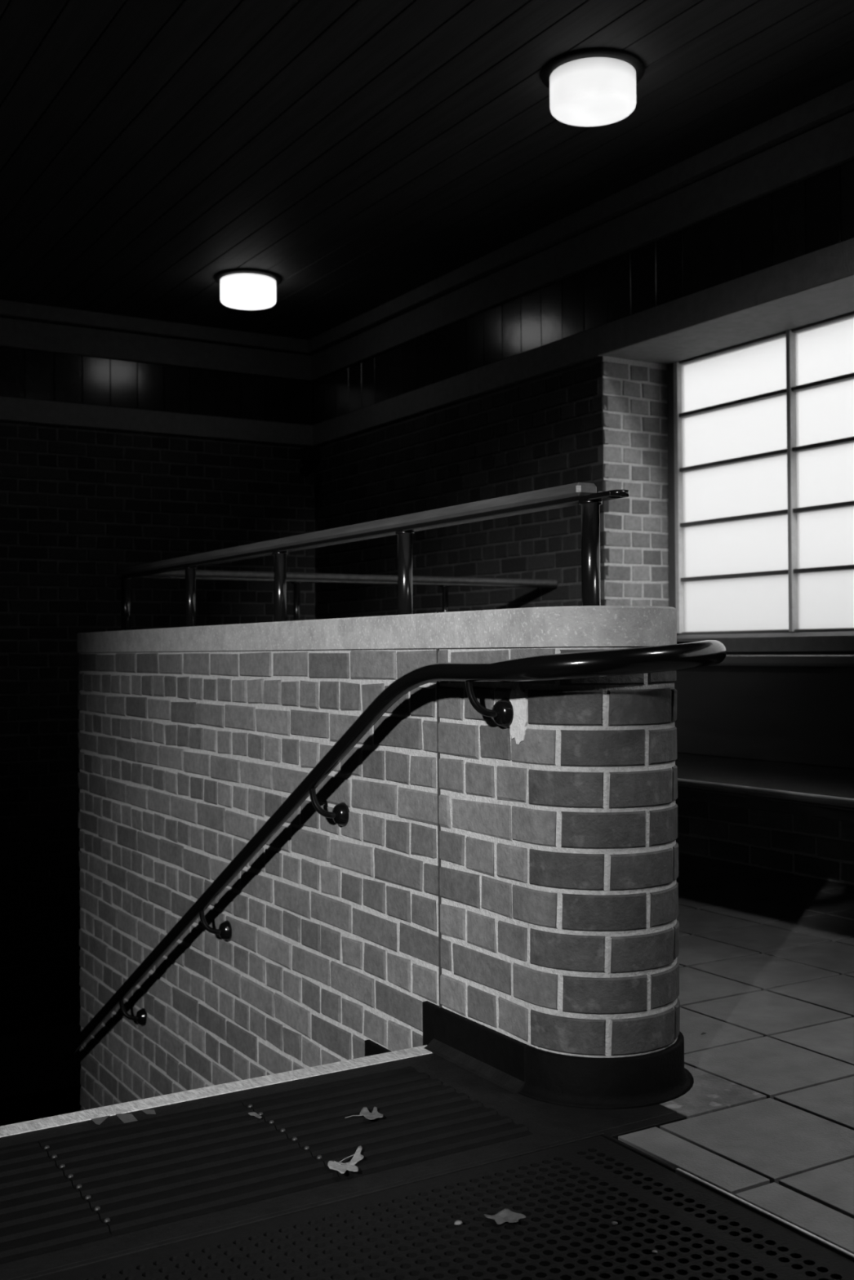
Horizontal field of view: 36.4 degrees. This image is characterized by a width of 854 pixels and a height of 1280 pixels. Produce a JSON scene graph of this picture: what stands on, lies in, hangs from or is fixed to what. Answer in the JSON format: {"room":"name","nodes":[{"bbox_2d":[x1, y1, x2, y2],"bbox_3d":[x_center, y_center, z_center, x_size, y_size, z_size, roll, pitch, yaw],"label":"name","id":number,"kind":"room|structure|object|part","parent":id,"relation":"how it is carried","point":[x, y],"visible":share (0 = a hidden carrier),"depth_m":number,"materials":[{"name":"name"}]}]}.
{"room":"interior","nodes":[
{"label":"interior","id":0,"kind":"room"},
{"bbox_2d":[0,1084,81,1126],"bbox_3d":[-2.830,2.666,5.556,7.300,0.200,2.500,0,-1,-31],"label":"floor","id":1,"kind":"structure","parent":0,"point":[33,1106],"depth_m":7.18,"materials":[{"name":"black"}]},
{"bbox_3d":[-2.643,1.828,2.688,4.647,1.820,2.698,0,-1,-31],"label":"staircase","id":2,"kind":"structure","parent":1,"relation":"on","visible":0},
{"bbox_2d":[0,1044,431,1137],"bbox_3d":[-1.969,0.889,1.558,4.641,0.036,0.058,0,-1,-31],"label":"trim","id":3,"kind":"structure","parent":2,"relation":"on","point":[186,1095],"depth_m":2.49,"materials":[{"name":"stone"}]},
{"bbox_2d":[0,420,315,1099],"bbox_3d":[-3.429,0.514,6.830,7.600,4.835,0.252,0,-1,-31],"label":"wall","id":4,"kind":"structure","parent":0,"point":[79,506],"depth_m":7.50,"materials":[{"name":"brick"}]},
{"bbox_2d":[0,0,853,339],"bbox_3d":[-0.408,-2.072,1.827,7.600,0.200,11.500,0,-1,-31],"label":"ceiling","id":5,"kind":"structure","parent":0,"point":[359,154],"depth_m":4.93,"materials":[{"name":"black dark painted wood"}]},
{"bbox_2d":[213,268,281,310],"bbox_3d":[-0.949,-1.853,6.885,0.356,0.138,0.356,0,-1,-31],"label":"ceiling lamp","id":6,"kind":"object","parent":5,"relation":"attached to","point":[246,289],"visible":1,"depth_m":6.78,"materials":[{"name":"white glass"}]},
{"bbox_2d":[540,47,644,126],"bbox_3d":[0.570,-1.886,4.462,0.356,0.138,0.356,0,-1,-31],"label":"ceiling lamp","id":7,"kind":"object","parent":5,"relation":"attached to","point":[588,86],"visible":1,"depth_m":4.36,"materials":[{"name":"frosted white glass"},{"name":"black metal"}]},
{"bbox_2d":[0,852,853,1279],"bbox_3d":[-0.020,0.973,0.518,6.900,0.251,8.930,0,-1,-31],"label":"floor","id":8,"kind":"structure","parent":0,"point":[765,957],"depth_m":2.51,"materials":[{"name":"black tile"}]},
{"bbox_2d":[0,1140,112,1263],"bbox_3d":[-0.725,0.862,1.963,0.372,0.008,0.426,0,-1,-31],"label":"mat","id":9,"kind":"object","parent":8,"relation":"on","point":[41,1210],"visible":1,"depth_m":1.96,"materials":[{"name":"rubber"}]},
{"bbox_2d":[37,1100,342,1235],"bbox_3d":[-0.405,0.862,2.157,0.372,0.008,0.426,0,-1,-31],"label":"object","id":10,"kind":"object","parent":8,"relation":"on","point":[143,1174],"visible":1,"depth_m":2.12,"materials":[{"name":"rubber"}]},
{"bbox_2d":[91,1109,155,1124],"bbox_3d":[-0.539,0.868,2.347,0.113,0.001,0.088,0,-1,-31],"label":"scrap","id":11,"kind":"object","parent":10,"relation":"on","point":[125,1117],"visible":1,"depth_m":2.36,"materials":[{"name":"grey paper"}]},
{"bbox_2d":[248,1111,262,1118],"bbox_3d":[-0.309,0.857,2.338,0.015,0.004,0.040,0,-1,-31],"label":"fallen leaf","id":12,"kind":"object","parent":10,"relation":"on","point":[252,1113],"visible":1,"depth_m":2.34,"materials":[{"name":"grey plant"}]},
{"bbox_2d":[8,1131,675,1279],"bbox_3d":[-1.628,0.873,0.991,4.638,0.019,0.198,0,-1,-31],"label":"trim","id":13,"kind":"structure","parent":8,"relation":"on","point":[40,1274],"depth_m":1.99,"materials":[{"name":"black metal"}]},
{"bbox_2d":[77,605,693,1111],"bbox_3d":[0.419,1.366,4.255,2.291,2.827,3.227,0,-1,-31],"label":"parapet","id":14,"kind":"object","parent":8,"relation":"on","point":[496,900],"visible":0.75,"depth_m":2.96,"materials":[{"name":"brick"}]},
{"bbox_3d":[-0.070,1.063,2.924,0.014,0.256,0.269,0,-1,-31],"label":"skirting","id":15,"kind":"part","parent":14,"relation":"part of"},
{"bbox_2d":[61,640,726,1060],"bbox_3d":[-0.357,0.801,3.721,0.514,1.566,3.202,0,-1,-31],"label":"stair handrail","id":16,"kind":"object","parent":14,"relation":"attached to","point":[684,655],"visible":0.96,"depth_m":2.69,"materials":[{"name":"black metal"}]},
{"bbox_3d":[-1.003,1.247,4.380,0.076,0.075,0.024,0,-1,-3],"label":"arm","id":17,"kind":"part","parent":16,"relation":"part of","materials":[{"name":"black paint"}]},
{"bbox_3d":[-0.621,0.814,3.749,0.075,0.074,0.024,0,-1,-5],"label":"arm","id":18,"kind":"part","parent":16,"relation":"part of","materials":[{"name":"black paint"}]},
{"bbox_3d":[-0.246,0.391,3.127,0.075,0.078,0.024,0,-1,-5],"label":"arm","id":19,"kind":"part","parent":16,"relation":"part of","materials":[{"name":"black paint"}]},
{"bbox_3d":[0.112,0.114,2.535,0.074,0.077,0.023,0,-1,-7],"label":"arm","id":20,"kind":"part","parent":16,"relation":"part of","materials":[{"name":"black paint"}]},
{"bbox_3d":[0.096,0.974,2.649,0.014,0.386,0.383,0,-1,-31],"label":"skirting","id":21,"kind":"part","parent":14,"relation":"part of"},
{"bbox_3d":[0.384,0.820,2.491,0.380,0.086,0.190,0,-1,-31],"label":"skirting","id":22,"kind":"part","parent":14,"relation":"part of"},
{"bbox_2d":[239,1066,532,1180],"bbox_3d":[-0.085,0.861,2.351,0.372,0.008,0.426,0,-1,-31],"label":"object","id":23,"kind":"object","parent":8,"relation":"on","point":[423,1118],"visible":0.96,"depth_m":2.32,"materials":[{"name":"rubber"}]},
{"bbox_2d":[327,1145,364,1173],"bbox_3d":[-0.133,0.851,2.121,0.055,0.009,0.111,0,-1,6],"label":"fallen leaf","id":24,"kind":"object","parent":23,"relation":"on","point":[341,1167],"visible":1,"depth_m":2.11,"materials":[{"name":"grey plant"}]},
{"bbox_2d":[344,1106,382,1119],"bbox_3d":[-0.112,0.855,2.336,0.072,0.004,0.062,0,-1,-31],"label":"fallen leaf","id":25,"kind":"object","parent":23,"relation":"on","point":[364,1112],"visible":1,"depth_m":2.34,"materials":[{"name":"grey plant"}]},
{"bbox_2d":[32,1135,853,1279],"bbox_3d":[-0.229,0.857,0.309,2.926,0.017,2.786,0,-1,-31],"label":"mat","id":26,"kind":"object","parent":8,"relation":"on","point":[570,1196],"visible":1,"depth_m":1.87,"materials":[{"name":"rubber"}]},
{"bbox_2d":[453,1220,462,1225],"bbox_3d":[0.046,0.859,1.913,0.013,0.005,0.010,0,-1,7],"label":"crumb","id":27,"kind":"object","parent":26,"relation":"on","point":[457,1222],"visible":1,"depth_m":1.91,"materials":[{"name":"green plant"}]},
{"bbox_2d":[484,1208,525,1224],"bbox_3d":[0.117,0.857,1.926,0.051,0.005,0.048,0,-1,-31],"label":"fallen leaf","id":28,"kind":"object","parent":26,"relation":"on","point":[505,1215],"visible":1,"depth_m":1.93,"materials":[{"name":"grey plant"}]},
{"bbox_2d":[611,1221,617,1225],"bbox_3d":[0.276,0.858,1.909,0.010,0.004,0.009,0,-1,-4],"label":"crumb","id":29,"kind":"object","parent":26,"relation":"on","point":[613,1223],"visible":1,"depth_m":1.91,"materials":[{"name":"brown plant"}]},
{"bbox_2d":[674,654,853,822],"bbox_3d":[1.744,0.452,3.503,0.786,0.822,5.200,0,-1,-31],"label":"bench","id":30,"kind":"object","parent":8,"relation":"on","point":[773,733],"visible":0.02,"depth_m":4.73,"materials":[{"name":"black wood"}]},
{"bbox_3d":[2.035,0.053,3.685,0.098,0.027,5.200,0,-1,-31],"label":"rail","id":31,"kind":"part","parent":30,"relation":"part of","materials":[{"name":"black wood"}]},
{"bbox_3d":[2.053,0.252,3.693,0.055,0.380,5.200,0,-1,-31],"label":"backrest","id":32,"kind":"part","parent":30,"relation":"part of","materials":[{"name":"black wood"}]},
{"bbox_3d":[1.746,0.460,3.505,0.765,0.035,5.200,0,-1,-31],"label":"seat","id":33,"kind":"part","parent":30,"relation":"part of","materials":[{"name":"black wood"}]},
{"bbox_2d":[675,1168,853,1262],"bbox_3d":[1.078,0.852,0.991,0.008,0.022,2.600,0,-1,-31],"label":"edging strip","id":34,"kind":"object","parent":8,"relation":"on","point":[833,1247],"visible":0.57,"depth_m":1.93,"materials":[{"name":"grey metal"}]},
{"bbox_2d":[314,355,853,885],"bbox_3d":[2.458,0.440,3.529,0.462,4.835,11.505,0,-1,-31],"label":"wall","id":35,"kind":"structure","parent":0,"point":[602,421],"depth_m":6.25,"materials":[{"name":"brick"}]},
{"bbox_2d":[0,160,853,425],"bbox_3d":[-0.700,-1.581,1.655,6.920,0.284,11.520,0,-1,-31],"label":"trim","id":36,"kind":"structure","parent":35,"relation":"attached to","point":[815,213],"depth_m":6.53,"materials":[{"name":"black metal"}]},
{"bbox_2d":[0,238,853,446],"bbox_3d":[-0.530,-1.373,1.761,7.320,0.132,11.530,0,-1,-31],"label":"trim","id":37,"kind":"structure","parent":35,"relation":"attached to","point":[817,286],"depth_m":5.82,"materials":[{"name":"stone"}]},
{"bbox_2d":[0,111,853,382],"bbox_3d":[-0.702,-1.802,1.657,6.920,0.160,11.520,0,-1,-31],"label":"trim","id":38,"kind":"structure","parent":35,"relation":"attached to","point":[828,146],"depth_m":6.45,"materials":[{"name":"paint"}]},
{"bbox_2d":[0,79,853,355],"bbox_3d":[-0.703,-1.930,1.658,6.920,0.082,11.520,0,-1,-31],"label":"trim","id":39,"kind":"structure","parent":35,"relation":"attached to","point":[837,102],"depth_m":6.33,"materials":[{"name":"paint"}]},
{"label":"outside","id":40,"kind":"structure","parent":0,"visible":0},
{"bbox_3d":[12.676,1.063,12.328,25.550,0.200,32.000,0,-1,-31],"label":"floor","id":41,"kind":"structure","parent":40,"visible":0},
{"bbox_2d":[701,627,848,631],"bbox_3d":[8.326,0.121,9.710,0.300,1.700,32.000,0,-1,-31],"label":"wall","id":42,"kind":"structure","parent":41,"relation":"on","point":[833,628],"depth_m":16.07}
]}

